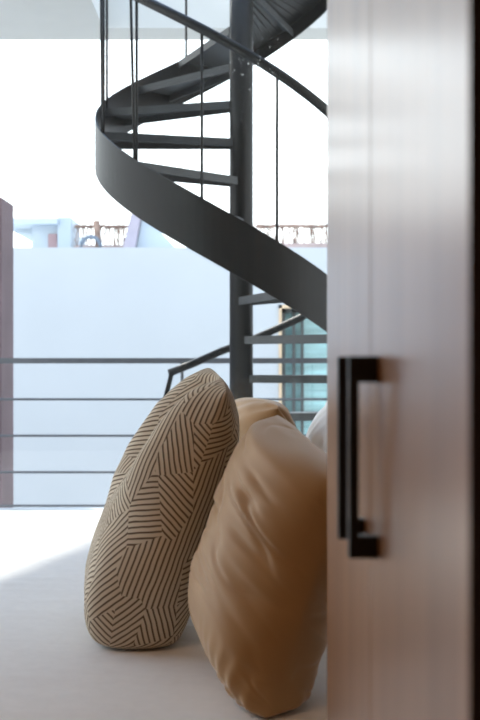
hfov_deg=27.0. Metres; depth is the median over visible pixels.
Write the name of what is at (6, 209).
wall
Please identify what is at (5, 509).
floor
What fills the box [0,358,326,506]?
terrace railing
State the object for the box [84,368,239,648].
cushion
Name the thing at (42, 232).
pavilion
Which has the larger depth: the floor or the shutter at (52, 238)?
the shutter at (52, 238)
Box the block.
[57,217,79,247]
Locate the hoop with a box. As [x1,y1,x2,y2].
[79,235,101,247]
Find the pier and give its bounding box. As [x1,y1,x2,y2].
[123,214,141,247]
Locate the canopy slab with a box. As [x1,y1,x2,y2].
[0,0,326,39]
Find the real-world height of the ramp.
0.648 m
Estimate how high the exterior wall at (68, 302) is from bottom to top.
6.400 m
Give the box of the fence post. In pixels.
[93,220,100,247]
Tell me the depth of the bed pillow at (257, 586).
1.58 m
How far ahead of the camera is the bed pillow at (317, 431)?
2.43 m
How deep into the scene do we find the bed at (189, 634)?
2.04 m
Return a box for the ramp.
[137,221,174,247]
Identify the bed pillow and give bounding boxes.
[188,415,326,717]
[235,397,295,440]
[306,402,326,453]
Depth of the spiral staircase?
5.69 m
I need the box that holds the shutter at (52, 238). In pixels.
[48,234,56,247]
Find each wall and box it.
[0,197,12,507]
[13,248,326,507]
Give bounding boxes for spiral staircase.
[95,0,326,420]
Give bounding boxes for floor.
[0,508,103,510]
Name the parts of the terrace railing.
rail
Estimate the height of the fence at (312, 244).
0.670 m
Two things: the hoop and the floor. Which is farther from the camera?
the hoop
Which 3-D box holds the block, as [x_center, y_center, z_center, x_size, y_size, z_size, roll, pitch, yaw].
[-3.146,-2.178,18.400,0.243,0.756,1.000,0,0,0]
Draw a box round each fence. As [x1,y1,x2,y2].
[73,224,127,247]
[253,224,326,247]
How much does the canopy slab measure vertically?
0.350 m
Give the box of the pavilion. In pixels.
[13,218,85,247]
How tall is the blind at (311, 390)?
1.970 m
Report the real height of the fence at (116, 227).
0.700 m
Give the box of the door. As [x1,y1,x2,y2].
[327,0,479,719]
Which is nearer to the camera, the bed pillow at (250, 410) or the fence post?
the bed pillow at (250, 410)
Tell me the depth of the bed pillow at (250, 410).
2.37 m
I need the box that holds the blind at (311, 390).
[286,313,326,434]

